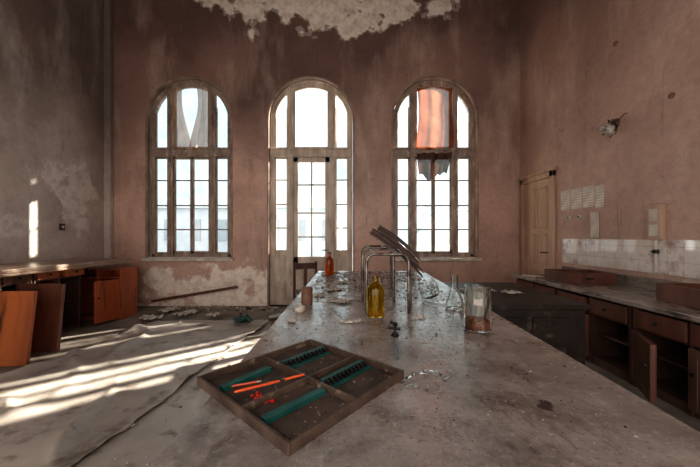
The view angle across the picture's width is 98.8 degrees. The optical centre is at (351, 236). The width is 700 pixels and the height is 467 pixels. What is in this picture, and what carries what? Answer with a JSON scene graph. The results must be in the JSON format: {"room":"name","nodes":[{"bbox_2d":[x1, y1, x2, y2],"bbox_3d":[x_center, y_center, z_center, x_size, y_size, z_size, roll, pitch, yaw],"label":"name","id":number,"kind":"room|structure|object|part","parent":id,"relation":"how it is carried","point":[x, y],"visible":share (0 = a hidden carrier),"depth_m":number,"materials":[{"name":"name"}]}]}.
{"room":"abandoned laboratory","nodes":[
{"label":"abandoned laboratory","id":0,"kind":"room"},
{"bbox_2d":[0,0,103,266],"bbox_3d":[-4.675,-1.850,2.026,0.150,6.300,7.252,0,0,0],"label":"wall","id":1,"kind":"structure","parent":0,"point":[52,51],"depth_m":4.59,"materials":[{"name":"paint"}]},
{"bbox_2d":[59,224,64,229],"bbox_3d":[-4.585,-0.160,4.750,0.028,0.100,0.080,0,0,0],"label":"wall socket","id":2,"kind":"object","parent":1,"relation":"attached to","point":[61,226],"visible":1,"depth_m":4.73,"materials":[{"name":"black plastic"}]},
{"bbox_2d":[114,0,519,305],"bbox_3d":[-0.718,-1.850,5.762,8.365,6.300,0.220,0,0,0],"label":"wall","id":3,"kind":"structure","parent":0,"point":[372,50],"depth_m":5.65,"materials":[{"name":"paint"}]},
{"bbox_2d":[104,0,113,266],"bbox_3d":[-4.540,-1.850,5.602,0.120,6.300,0.100,0,0,0],"label":"trim","id":4,"kind":"structure","parent":3,"relation":"attached to","point":[108,4],"depth_m":5.55,"materials":[{"name":"paint"}]},
{"bbox_2d":[141,257,233,260],"bbox_3d":[-3.070,0.415,5.651,1.700,0.070,0.178,0,0,0],"label":"window sill","id":5,"kind":"structure","parent":3,"relation":"attached to","point":[147,258],"depth_m":5.56,"materials":[{"name":"stone"}]},
{"bbox_2d":[145,76,232,257],"bbox_3d":[-3.070,-1.315,5.644,1.640,3.430,0.015,0,0,0],"label":"trim","id":6,"kind":"structure","parent":3,"relation":"attached to","point":[181,77],"depth_m":5.64,"materials":[{"name":"paint"}]},
{"bbox_2d":[150,80,230,256],"bbox_3d":[-3.070,-1.297,5.745,1.570,3.395,0.115,0,0,0],"label":"window","id":7,"kind":"structure","parent":3,"relation":"in","point":[213,153],"depth_m":5.73,"materials":[{"name":"brown paint"}]},
{"bbox_2d":[172,87,189,148],"bbox_3d":[-3.226,-2.239,5.670,0.389,1.161,0.096,0,0,0],"label":"curtain","id":8,"kind":"object","parent":7,"relation":"hanging from","point":[180,135],"visible":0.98,"depth_m":5.66,"materials":[{"name":"beige fabric"}]},
{"bbox_2d":[189,87,208,148],"bbox_3d":[-2.899,-2.239,5.667,0.359,1.162,0.100,0,0,0],"label":"curtain","id":9,"kind":"object","parent":7,"relation":"hanging from","point":[199,137],"visible":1,"depth_m":5.67,"materials":[{"name":"beige fabric"}]},
{"bbox_2d":[267,76,353,305],"bbox_3d":[-0.775,-0.865,5.644,1.640,4.330,0.015,0,0,0],"label":"trim","id":10,"kind":"structure","parent":3,"relation":"attached to","point":[293,80],"depth_m":5.64,"materials":[{"name":"paint"}]},
{"bbox_2d":[270,80,352,304],"bbox_3d":[-0.775,-0.847,5.745,1.570,4.295,0.115,0,0,0],"label":"door frame","id":11,"kind":"structure","parent":3,"relation":"in","point":[281,261],"depth_m":5.72,"materials":[{"name":"beige paint"}]},
{"bbox_2d":[294,157,329,296],"bbox_3d":[-0.775,-0.128,5.742,0.690,2.795,0.099,0,0,0],"label":"door","id":12,"kind":"structure","parent":11,"relation":"attached to","point":[320,260],"depth_m":5.75,"materials":[{"name":"beige paint"}]},
{"bbox_2d":[393,80,474,256],"bbox_3d":[1.560,-1.297,5.745,1.570,3.395,0.115,0,0,0],"label":"window","id":13,"kind":"structure","parent":3,"relation":"in","point":[410,152],"depth_m":5.74,"materials":[{"name":"brown paint"}]},
{"bbox_2d":[417,152,451,180],"bbox_3d":[1.550,-1.314,5.639,0.660,0.533,0.122,0,0,0],"label":"curtain","id":14,"kind":"object","parent":13,"relation":"hanging from","point":[431,164],"visible":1,"depth_m":5.63,"materials":[{"name":"fabric"}]},
{"bbox_2d":[416,87,453,149],"bbox_3d":[1.560,-2.229,5.669,0.720,1.182,0.074,0,0,0],"label":"curtain","id":15,"kind":"object","parent":13,"relation":"hanging from","point":[435,124],"visible":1,"depth_m":5.67,"materials":[{"name":"orange fabric"}]},
{"bbox_2d":[391,76,478,257],"bbox_3d":[1.560,-1.315,5.644,1.640,3.430,0.015,0,0,0],"label":"trim","id":16,"kind":"structure","parent":3,"relation":"attached to","point":[442,77],"depth_m":5.64,"materials":[{"name":"paint"}]},
{"bbox_2d":[392,257,481,260],"bbox_3d":[1.560,0.415,5.651,1.700,0.070,0.178,0,0,0],"label":"trim","id":17,"kind":"structure","parent":3,"relation":"attached to","point":[396,258],"depth_m":5.56,"materials":[{"name":"stone"}]},
{"bbox_2d":[0,305,699,431],"bbox_3d":[-0.718,1.350,2.136,8.365,0.100,7.472,0,0,0],"label":"floor","id":18,"kind":"structure","parent":0,"point":[81,337],"depth_m":4.13,"materials":[{"name":"concrete"}]},
{"bbox_2d":[0,274,31,290],"bbox_3d":[-4.223,0.850,3.350,0.714,0.900,0.660,0,0,0],"label":"base cabinet","id":19,"kind":"object","parent":18,"relation":"on","point":[6,283],"visible":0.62,"depth_m":3.51,"materials":[{"name":"brown wood"}]},
{"bbox_3d":[-4.110,0.482,3.510,0.420,0.110,0.292,0,0,0],"label":"drawer","id":20,"kind":"part","parent":19,"relation":"part of","materials":[{"name":"brown wood"}]},
{"bbox_2d":[0,291,37,366],"bbox_3d":[-3.582,0.929,3.056,0.620,0.739,0.127,0,0,-2],"label":"door","id":21,"kind":"structure","parent":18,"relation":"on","point":[17,308],"depth_m":3.05,"materials":[{"name":"orange wood"}]},
{"bbox_2d":[16,283,65,351],"bbox_3d":[-3.606,0.920,3.443,0.567,0.765,0.104,0,0,2],"label":"door","id":22,"kind":"structure","parent":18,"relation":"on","point":[47,330],"depth_m":3.43,"materials":[{"name":"brown wood"}]},
{"bbox_2d":[32,268,83,332],"bbox_3d":[-4.198,0.850,4.020,0.764,0.900,0.640,0,0,0],"label":"base cabinet","id":23,"kind":"object","parent":18,"relation":"on","point":[71,278],"visible":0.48,"depth_m":4.32,"materials":[{"name":"brown wood"}]},
{"bbox_3d":[-4.110,0.482,3.865,0.420,0.110,0.282,0,0,0],"label":"drawer","id":24,"kind":"part","parent":23,"relation":"part of","materials":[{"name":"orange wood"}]},
{"bbox_2d":[0,258,131,277],"bbox_3d":[-4.157,0.392,3.580,0.882,0.075,3.000,0,0,0],"label":"countertop","id":25,"kind":"structure","parent":23,"relation":"on","point":[23,268],"depth_m":3.96,"materials":[{"name":"brown wood"}]},
{"bbox_3d":[-4.060,0.482,4.175,0.420,0.110,0.282,0,0,0],"label":"drawer","id":26,"kind":"part","parent":23,"relation":"part of","materials":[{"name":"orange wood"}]},
{"bbox_2d":[81,267,136,323],"bbox_3d":[-3.990,0.900,4.709,0.740,0.800,0.703,0,0,0],"label":"base cabinet","id":27,"kind":"object","parent":18,"relation":"on","point":[107,293],"visible":0.92,"depth_m":4.76,"materials":[{"name":"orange wood"}]},
{"bbox_3d":[-3.692,0.960,4.524,0.038,0.610,0.340,0,0,18],"label":"door","id":28,"kind":"part","parent":27,"relation":"part of","materials":[{"name":"red wood"}]},
{"bbox_2d":[0,319,268,466],"bbox_3d":[-2.306,1.247,2.752,1.790,0.071,3.918,0,0,6],"label":"covering","id":29,"kind":"object","parent":18,"relation":"on","point":[55,412],"visible":0.98,"depth_m":2.57,"materials":[{"name":"beige fabric"}]},
{"bbox_2d":[233,314,252,321],"bbox_3d":[-1.652,1.225,4.538,0.259,0.069,0.338,0,0,-30],"label":"scrap","id":30,"kind":"object","parent":29,"relation":"on","point":[240,318],"visible":1,"depth_m":4.55,"materials":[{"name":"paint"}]},
{"bbox_2d":[139,313,163,319],"bbox_3d":[-3.137,1.242,4.701,0.324,0.052,0.226,0,0,-20],"label":"sheet","id":31,"kind":"object","parent":18,"relation":"on","point":[145,316],"visible":1,"depth_m":4.69,"materials":[{"name":"paper"}]},
{"bbox_2d":[156,305,180,311],"bbox_3d":[-3.149,1.228,5.141,0.264,0.057,0.336,0,0,30],"label":"sheet","id":32,"kind":"object","parent":18,"relation":"on","point":[174,307],"visible":1,"depth_m":5.16,"materials":[{"name":"paper"}]},
{"bbox_2d":[71,322,270,466],"bbox_3d":[-1.204,1.282,2.701,1.648,0.033,3.699,0,0,0],"label":"covering","id":33,"kind":"object","parent":18,"relation":"on","point":[152,442],"visible":0.2,"depth_m":2.05,"materials":[{"name":"beige fabric"}]},
{"bbox_2d":[0,321,245,466],"bbox_3d":[-1.907,1.277,3.098,2.610,0.010,3.023,0,0,0],"label":"debris","id":34,"kind":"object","parent":33,"relation":"on","point":[133,424],"depth_m":2.04,"materials":[{"name":"paint"}]},
{"bbox_2d":[268,311,283,326],"bbox_3d":[-0.800,1.083,3.420,0.300,0.411,0.300,0,0,-17],"label":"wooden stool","id":35,"kind":"object","parent":33,"relation":"on","point":[272,316],"visible":0.3,"depth_m":3.36,"materials":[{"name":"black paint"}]},
{"bbox_3d":[-0.800,0.893,3.420,0.300,0.030,0.300,0,0,-17],"label":"seat","id":36,"kind":"part","parent":35,"relation":"part of","materials":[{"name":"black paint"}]},
{"bbox_2d":[172,309,196,315],"bbox_3d":[-2.743,1.242,4.947,0.259,0.044,0.324,0,0,30],"label":"sheet","id":37,"kind":"object","parent":18,"relation":"on","point":[186,312],"visible":1,"depth_m":4.96,"materials":[{"name":"paper"}]},
{"bbox_2d":[151,286,237,302],"bbox_3d":[-2.925,1.062,5.570,1.605,0.316,0.024,0,0,0],"label":"wooden plank","id":38,"kind":"object","parent":18,"relation":"on","point":[232,287],"visible":1,"depth_m":5.56,"materials":[{"name":"brown wood"}]},
{"bbox_2d":[204,312,219,316],"bbox_3d":[-2.247,1.233,4.819,0.211,0.054,0.164,0,0,0],"label":"sheet","id":39,"kind":"object","parent":18,"relation":"on","point":[215,313],"visible":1,"depth_m":4.78,"materials":[{"name":"paper"}]},
{"bbox_2d":[172,305,287,313],"bbox_3d":[-0.179,1.285,5.313,6.387,0.028,0.636,0,0,0],"label":"rubble","id":40,"kind":"object","parent":18,"relation":"on","point":[248,308],"visible":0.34,"depth_m":5.48,"materials":[{"name":"paint"}]},
{"bbox_2d":[293,261,316,299],"bbox_3d":[-0.680,0.850,4.700,0.400,0.900,0.400,0,0,-25],"label":"wooden chair","id":41,"kind":"object","parent":18,"relation":"on","point":[304,266],"visible":0.34,"depth_m":4.83,"materials":[{"name":"brown wood"}]},
{"bbox_3d":[-0.919,0.850,4.787,0.036,0.900,0.036,0,0,-25],"label":"leg","id":42,"kind":"part","parent":41,"relation":"part of","materials":[{"name":"brown wood"}]},
{"bbox_3d":[-0.756,0.632,4.863,0.324,0.425,0.020,0,0,-25],"label":"backrest","id":43,"kind":"part","parent":41,"relation":"part of","materials":[{"name":"brown wood"}]},
{"bbox_2d":[150,271,699,466],"bbox_3d":[0.230,0.860,2.118,1.290,0.880,3.185,0,0,0],"label":"lab bench","id":44,"kind":"object","parent":18,"relation":"on","point":[214,436],"visible":0.69,"depth_m":0.72,"materials":[{"name":"stone"}]},
{"bbox_2d":[295,305,304,312],"bbox_3d":[-0.291,0.404,1.680,0.060,0.030,0.060,0,0,0],"label":"dish","id":45,"kind":"object","parent":44,"relation":"on","point":[300,308],"visible":1,"depth_m":1.66,"materials":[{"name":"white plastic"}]},
{"bbox_2d":[197,339,403,455],"bbox_3d":[-0.142,0.406,0.868,0.420,0.025,0.420,0,0,41],"label":"wooden tray","id":46,"kind":"object","parent":44,"relation":"on","point":[294,398],"visible":0.99,"depth_m":0.81,"materials":[{"name":"brown wood"}]},
{"bbox_2d":[232,380,260,387],"bbox_3d":[-0.302,0.406,0.827,0.104,0.006,0.007,0,0,-22],"label":"pencil","id":47,"kind":"object","parent":46,"relation":"in","point":[257,381],"visible":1,"depth_m":0.83,"materials":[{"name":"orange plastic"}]},
{"bbox_2d":[234,373,303,392],"bbox_3d":[-0.214,0.386,0.792,0.184,0.009,0.008,0,0,-29],"label":"pencil","id":48,"kind":"object","parent":46,"relation":"on","point":[299,375],"visible":1,"depth_m":0.78,"materials":[{"name":"orange wood"}]},
{"bbox_3d":[-0.244,0.386,0.776,0.115,0.008,0.008,0,0,-30],"label":"handle","id":49,"kind":"part","parent":48,"relation":"part of","materials":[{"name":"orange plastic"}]},
{"bbox_2d":[232,358,389,436],"bbox_3d":[-0.098,0.411,0.832,0.262,0.003,0.375,0,0,42],"label":"crumbs","id":50,"kind":"object","parent":46,"relation":"on","point":[322,358],"visible":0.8,"depth_m":0.76,"materials":[{"name":"paint"}]},
{"bbox_2d":[301,286,312,304],"bbox_3d":[-0.282,0.367,1.881,0.073,0.104,0.073,0,0,0],"label":"cup","id":51,"kind":"object","parent":44,"relation":"on","point":[306,291],"visible":1,"depth_m":1.85,"materials":[{"name":"brown ceramic"}]},
{"bbox_2d":[313,293,325,296],"bbox_3d":[-0.241,0.410,2.136,0.104,0.017,0.087,0,0,20],"label":"paper scrap","id":52,"kind":"object","parent":44,"relation":"on","point":[315,294],"visible":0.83,"depth_m":2.12,"materials":[{"name":"beige paper"}]},
{"bbox_2d":[325,252,333,274],"bbox_3d":[-0.249,0.293,3.316,0.096,0.252,0.096,0,0,0],"label":"bottle","id":53,"kind":"object","parent":44,"relation":"on","point":[329,261],"visible":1,"depth_m":3.28,"materials":[{"name":"orange glass"}]},
{"bbox_2d":[323,287,344,290],"bbox_3d":[-0.134,0.411,2.378,0.171,0.016,0.103,0,0,-30],"label":"paper scrap","id":54,"kind":"object","parent":44,"relation":"on","point":[334,288],"visible":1,"depth_m":2.37,"materials":[{"name":"beige paper"}]},
{"bbox_2d":[327,298,352,302],"bbox_3d":[-0.079,0.411,1.937,0.154,0.017,0.113,0,0,35],"label":"paper scrap","id":55,"kind":"object","parent":44,"relation":"on","point":[338,300],"visible":1,"depth_m":1.93,"materials":[{"name":"beige paper"}]},
{"bbox_2d":[332,281,356,283],"bbox_3d":[-0.070,0.410,2.740,0.218,0.017,0.132,0,0,-15],"label":"paper scrap","id":56,"kind":"object","parent":44,"relation":"on","point":[335,282],"visible":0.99,"depth_m":2.73,"materials":[{"name":"beige paper"}]},
{"bbox_2d":[339,317,364,322],"bbox_3d":[-0.001,0.411,1.482,0.130,0.016,0.056,0,0,-10],"label":"paper scrap","id":57,"kind":"object","parent":44,"relation":"on","point":[358,319],"visible":1,"depth_m":1.47,"materials":[{"name":"beige paper"}]},
{"bbox_2d":[367,273,383,317],"bbox_3d":[0.125,0.307,1.595,0.094,0.224,0.094,0,0,0],"label":"bottle","id":58,"kind":"object","parent":44,"relation":"on","point":[375,290],"visible":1,"depth_m":1.56,"materials":[{"name":"yellow glass"}]},
{"bbox_2d":[361,225,422,313],"bbox_3d":[0.261,0.166,2.015,0.399,0.507,0.766,0,0,0],"label":"stool","id":59,"kind":"object","parent":44,"relation":"on","point":[389,237],"visible":1,"depth_m":1.85,"materials":[{"name":"metal"}]},
{"bbox_3d":[0.195,0.242,2.390,0.246,0.353,0.016,0,0,0],"label":"leg frame","id":60,"kind":"part","parent":59,"relation":"part of","materials":[{"name":"metal"}]},
{"bbox_3d":[0.170,0.245,1.940,0.216,0.348,0.016,0,0,0],"label":"leg frame","id":61,"kind":"part","parent":59,"relation":"part of","materials":[{"name":"metal"}]},
{"bbox_3d":[0.195,0.253,1.640,0.246,0.333,0.016,0,0,0],"label":"leg frame","id":62,"kind":"part","parent":59,"relation":"part of","materials":[{"name":"metal"}]},
{"bbox_2d":[388,320,399,336],"bbox_3d":[0.180,0.389,1.274,0.053,0.060,0.036,0,0,24],"label":"tap","id":63,"kind":"object","parent":44,"relation":"on","point":[394,334],"visible":1,"depth_m":1.27,"materials":[{"name":"metal"}]},
{"bbox_2d":[394,340,398,358],"bbox_3d":[0.164,0.414,1.106,0.009,0.009,0.177,0,0,5],"label":"rod","id":64,"kind":"object","parent":44,"relation":"on","point":[395,343],"visible":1,"depth_m":1.10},
{"bbox_2d":[405,383,418,387],"bbox_3d":[0.168,0.416,0.843,0.040,0.005,0.017,0,0,10],"label":"shard","id":65,"kind":"object","parent":44,"relation":"on","point":[409,384],"visible":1,"depth_m":0.84},
{"bbox_2d":[405,371,428,378],"bbox_3d":[0.193,0.413,0.903,0.075,0.012,0.021,0,0,-20],"label":"shard","id":66,"kind":"object","parent":44,"relation":"on","point":[412,373],"visible":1,"depth_m":0.90},
{"bbox_2d":[414,314,425,318],"bbox_3d":[0.352,0.411,1.556,0.054,0.015,0.045,0,0,-40],"label":"paper scrap","id":67,"kind":"object","parent":44,"relation":"on","point":[420,316],"visible":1,"depth_m":1.55,"materials":[{"name":"beige paper"}]},
{"bbox_2d":[418,281,438,298],"bbox_3d":[0.518,0.358,2.023,0.139,0.113,0.130,0,0,-39],"label":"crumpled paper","id":68,"kind":"object","parent":44,"relation":"on","point":[428,290],"visible":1,"depth_m":2.02,"materials":[{"name":"white paper"}]},
{"bbox_2d":[423,368,441,374],"bbox_3d":[0.250,0.414,0.927,0.058,0.009,0.018,0,0,30],"label":"shard","id":69,"kind":"object","parent":44,"relation":"on","point":[430,369],"visible":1,"depth_m":0.92},
{"bbox_2d":[264,271,637,443],"bbox_3d":[0.183,0.414,2.110,1.086,0.010,3.002,0,0,0],"label":"crumbs","id":70,"kind":"object","parent":44,"relation":"on","point":[370,273],"visible":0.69,"depth_m":2.04,"materials":[{"name":"grey"}]},
{"bbox_2d":[445,274,463,310],"bbox_3d":[0.601,0.319,1.750,0.112,0.200,0.112,0,0,0],"label":"flask","id":71,"kind":"object","parent":44,"relation":"on","point":[454,302],"visible":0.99,"depth_m":1.72,"materials":[{"name":"clear glass"}]},
{"bbox_2d":[464,284,491,332],"bbox_3d":[0.573,0.322,1.369,0.116,0.195,0.117,0,0,0],"label":"glass jar","id":72,"kind":"object","parent":44,"relation":"on","point":[477,297],"visible":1,"depth_m":1.32,"materials":[{"name":"glass"}]},
{"bbox_2d":[442,282,591,364],"bbox_3d":[1.370,0.910,2.865,0.930,0.780,1.150,0,0,0],"label":"desk","id":73,"kind":"object","parent":18,"relation":"on","point":[558,321],"visible":0.36,"depth_m":2.32,"materials":[{"name":"black paint"}]},
{"bbox_2d":[500,289,521,293],"bbox_3d":[1.484,0.505,2.787,0.203,0.025,0.128,0,0,-5],"label":"paper sheet","id":74,"kind":"object","parent":73,"relation":"on","point":[505,290],"visible":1,"depth_m":2.77,"materials":[{"name":"beige paper"}]},
{"bbox_2d":[516,278,559,294],"bbox_3d":[2.768,0.948,4.010,0.754,0.705,0.900,0,0,0],"label":"base cabinet","id":75,"kind":"object","parent":18,"relation":"on","point":[549,289],"visible":0.07,"depth_m":3.96,"materials":[{"name":"brown wood"}]},
{"bbox_3d":[2.640,0.697,4.230,0.420,0.150,0.412,0,0,0],"label":"drawer","id":76,"kind":"part","parent":75,"relation":"part of","materials":[{"name":"brown wood"}]},
{"bbox_3d":[2.640,0.697,3.790,0.420,0.150,0.412,0,0,0],"label":"drawer","id":77,"kind":"part","parent":75,"relation":"part of","materials":[{"name":"brown wood"}]},
{"bbox_2d":[557,289,632,384],"bbox_3d":[2.756,0.948,3.090,0.779,0.705,0.900,0,0,0],"label":"base cabinet","id":78,"kind":"object","parent":18,"relation":"on","point":[608,325],"visible":0.3,"depth_m":3.06,"materials":[{"name":"brown wood"}]},
{"bbox_3d":[2.610,0.697,3.310,0.420,0.150,0.412,0,0,0],"label":"drawer","id":79,"kind":"part","parent":78,"relation":"part of","materials":[{"name":"brown wood"}]},
{"bbox_3d":[2.436,1.018,3.310,0.038,0.435,0.420,0,0,0],"label":"door","id":80,"kind":"part","parent":78,"relation":"part of","materials":[{"name":"brown wood"}]},
{"bbox_3d":[2.640,0.697,2.870,0.420,0.150,0.412,0,0,0],"label":"drawer","id":81,"kind":"part","parent":78,"relation":"part of","materials":[{"name":"brown wood"}]},
{"bbox_2d":[630,307,699,419],"bbox_3d":[2.680,0.948,2.170,0.930,0.705,0.900,0,0,0],"label":"base cabinet","id":82,"kind":"object","parent":18,"relation":"on","point":[664,349],"visible":0.98,"depth_m":2.37,"materials":[{"name":"brown wood"}]},
{"bbox_3d":[2.337,1.018,2.415,0.038,0.435,0.420,0,0,28],"label":"door","id":83,"kind":"part","parent":82,"relation":"part of","materials":[{"name":"brown wood"}]},
{"bbox_3d":[2.640,0.697,2.390,0.420,0.150,0.412,0,0,0],"label":"drawer","id":84,"kind":"part","parent":82,"relation":"part of","materials":[{"name":"brown wood"}]},
{"bbox_3d":[2.436,1.018,1.950,0.038,0.435,0.420,0,0,0],"label":"door","id":85,"kind":"part","parent":82,"relation":"part of","materials":[{"name":"brown wood"}]},
{"bbox_3d":[2.640,0.697,1.950,0.420,0.150,0.412,0,0,0],"label":"drawer","id":86,"kind":"part","parent":82,"relation":"part of","materials":[{"name":"brown wood"}]},
{"bbox_3d":[2.768,0.948,1.280,0.754,0.705,0.840,0,0,0],"label":"cabinet","id":87,"kind":"object","parent":18,"relation":"on","visible":0},
{"bbox_2d":[512,266,699,322],"bbox_3d":[2.771,0.511,2.660,0.760,0.165,3.640,0,0,0],"label":"countertop","id":88,"kind":"structure","parent":87,"relation":"on","point":[630,290],"depth_m":3.03,"materials":[{"name":"wood"}]},
{"bbox_2d":[522,275,543,277],"bbox_3d":[2.552,0.544,4.204,0.219,0.012,0.302,0,0,-10],"label":"paper sheet","id":89,"kind":"object","parent":88,"relation":"on","point":[534,276],"visible":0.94,"depth_m":4.17,"materials":[{"name":"beige paper"}]},
{"bbox_2d":[544,269,615,284],"bbox_3d":[2.799,0.485,3.714,0.560,0.130,0.452,0,0,6],"label":"wooden box","id":90,"kind":"object","parent":88,"relation":"on","point":[565,276],"visible":1,"depth_m":3.52,"materials":[{"name":"brown wood"}]},
{"bbox_2d":[656,283,699,308],"bbox_3d":[2.860,0.475,2.354,0.420,0.150,0.532,0,0,5],"label":"wooden box","id":91,"kind":"object","parent":88,"relation":"on","point":[684,294],"visible":1,"depth_m":2.46,"materials":[{"name":"brown wood"}]},
{"bbox_2d":[520,0,699,282],"bbox_3d":[3.240,-1.850,2.026,0.150,6.300,7.252,0,0,0],"label":"wall","id":92,"kind":"structure","parent":0,"point":[574,80],"depth_m":3.65,"materials":[{"name":"paint"}]},
{"bbox_2d":[524,178,548,273],"bbox_3d":[3.119,0.172,5.110,0.089,2.236,0.712,0,0,0],"label":"door","id":93,"kind":"structure","parent":92,"relation":"in","point":[536,194],"depth_m":5.07,"materials":[{"name":"beige wood"}]},
{"bbox_2d":[518,166,556,273],"bbox_3d":[3.130,0.105,5.110,0.070,2.390,0.960,0,0,0],"label":"trim","id":94,"kind":"structure","parent":92,"relation":"attached to","point":[550,173],"depth_m":4.73,"materials":[{"name":"beige wood"}]},
{"bbox_2d":[561,190,570,210],"bbox_3d":[3.162,-0.540,4.440,0.004,0.280,0.200,0,0,0],"label":"notice","id":95,"kind":"object","parent":92,"relation":"attached to","point":[565,195],"visible":1,"depth_m":4.42,"materials":[{"name":"paper"}]},
{"bbox_2d":[571,188,581,208],"bbox_3d":[3.162,-0.540,4.225,0.004,0.280,0.200,0,0,0],"label":"notice","id":96,"kind":"object","parent":92,"relation":"attached to","point":[576,194],"visible":1,"depth_m":4.22,"materials":[{"name":"paper"}]},
{"bbox_2d":[583,185,594,207],"bbox_3d":[3.162,-0.540,4.010,0.004,0.280,0.200,0,0,0],"label":"notice","id":97,"kind":"object","parent":92,"relation":"attached to","point":[589,191],"visible":1,"depth_m":3.99,"materials":[{"name":"paper"}]},
{"bbox_2d":[590,211,598,237],"bbox_3d":[3.151,-0.160,3.900,0.026,0.340,0.120,0,0,0],"label":"wall panel","id":98,"kind":"object","parent":92,"relation":"attached to","point":[594,216],"visible":1,"depth_m":3.88,"materials":[{"name":"white plastic"}]},
{"bbox_2d":[595,184,603,207],"bbox_3d":[3.162,-0.520,3.830,0.004,0.280,0.130,0,0,0],"label":"notice","id":99,"kind":"object","parent":92,"relation":"attached to","point":[599,190],"visible":1,"depth_m":3.83,"materials":[{"name":"paper"}]},
{"bbox_2d":[597,113,626,137],"bbox_3d":[3.066,-1.307,3.543,0.197,0.234,0.322,0,0,0],"label":"wall lamp","id":100,"kind":"object","parent":92,"relation":"attached to","point":[610,128],"visible":1,"depth_m":3.55,"materials":[{"name":"glass"}]},
{"bbox_3d":[3.042,-1.275,3.578,0.188,0.162,0.111,0,0,35],"label":"lamp shade","id":101,"kind":"part","parent":100,"relation":"part of","materials":[{"name":"glass"}]},
{"bbox_3d":[3.149,-1.360,3.600,0.030,0.120,0.120,0,0,0],"label":"wall plate","id":102,"kind":"part","parent":100,"relation":"part of","materials":[{"name":"brown metal"}]},
{"bbox_2d":[562,239,699,278],"bbox_3d":[3.159,0.205,2.700,0.012,0.350,3.600,0,0,0],"label":"tile backsplash","id":103,"kind":"structure","parent":92,"relation":"attached to","point":[681,258],"depth_m":3.33,"materials":[{"name":"tile"}]},
{"bbox_2d":[647,203,664,271],"bbox_3d":[3.127,0.010,3.100,0.077,0.700,0.150,0,0,0],"label":"electrical box","id":104,"kind":"object","parent":92,"relation":"attached to","point":[655,212],"visible":1,"depth_m":3.08,"materials":[{"name":"beige wood"}]},
{"bbox_2d":[668,92,674,98],"bbox_3d":[3.160,-1.400,2.970,0.010,0.060,0.059,0,0,0],"label":"round wall fitting","id":105,"kind":"object","parent":92,"relation":"attached to","point":[671,95],"visible":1,"depth_m":2.96,"materials":[{"name":"brown"}]},
{"label":"outside","id":106,"kind":"structure","parent":0,"visible":0},
{"bbox_2d":[342,245,467,251],"bbox_3d":[0.000,1.650,32.946,80.000,0.100,54.108,0,0,0],"label":"ground","id":107,"kind":"structure","parent":106,"point":[461,248],"depth_m":41.74,"materials":[{"name":"white"}]},
{"bbox_2d":[158,187,346,256],"bbox_3d":[-8.500,-1.350,27.000,16.000,5.900,6.800,0,0,0],"label":"building","id":108,"kind":"structure","parent":107,"relation":"on","point":[304,204],"depth_m":24.00,"materials":[{"name":"white"}]},
{"bbox_2d":[398,202,442,233],"bbox_3d":[5.799,-0.714,25.707,1.653,4.658,4.116,0,0,-40],"label":"bare tree","id":109,"kind":"object","parent":107,"relation":"on","point":[426,207],"visible":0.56,"depth_m":25.32,"materials":[{"name":"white plant"}]},
{"bbox_2d":[458,200,467,221],"bbox_3d":[12.657,-0.996,30.187,4.816,5.244,3.714,0,0,0],"label":"bare tree","id":110,"kind":"object","parent":107,"relation":"on","point":[467,200],"visible":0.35,"depth_m":29.84,"materials":[{"name":"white plant"}]}
]}

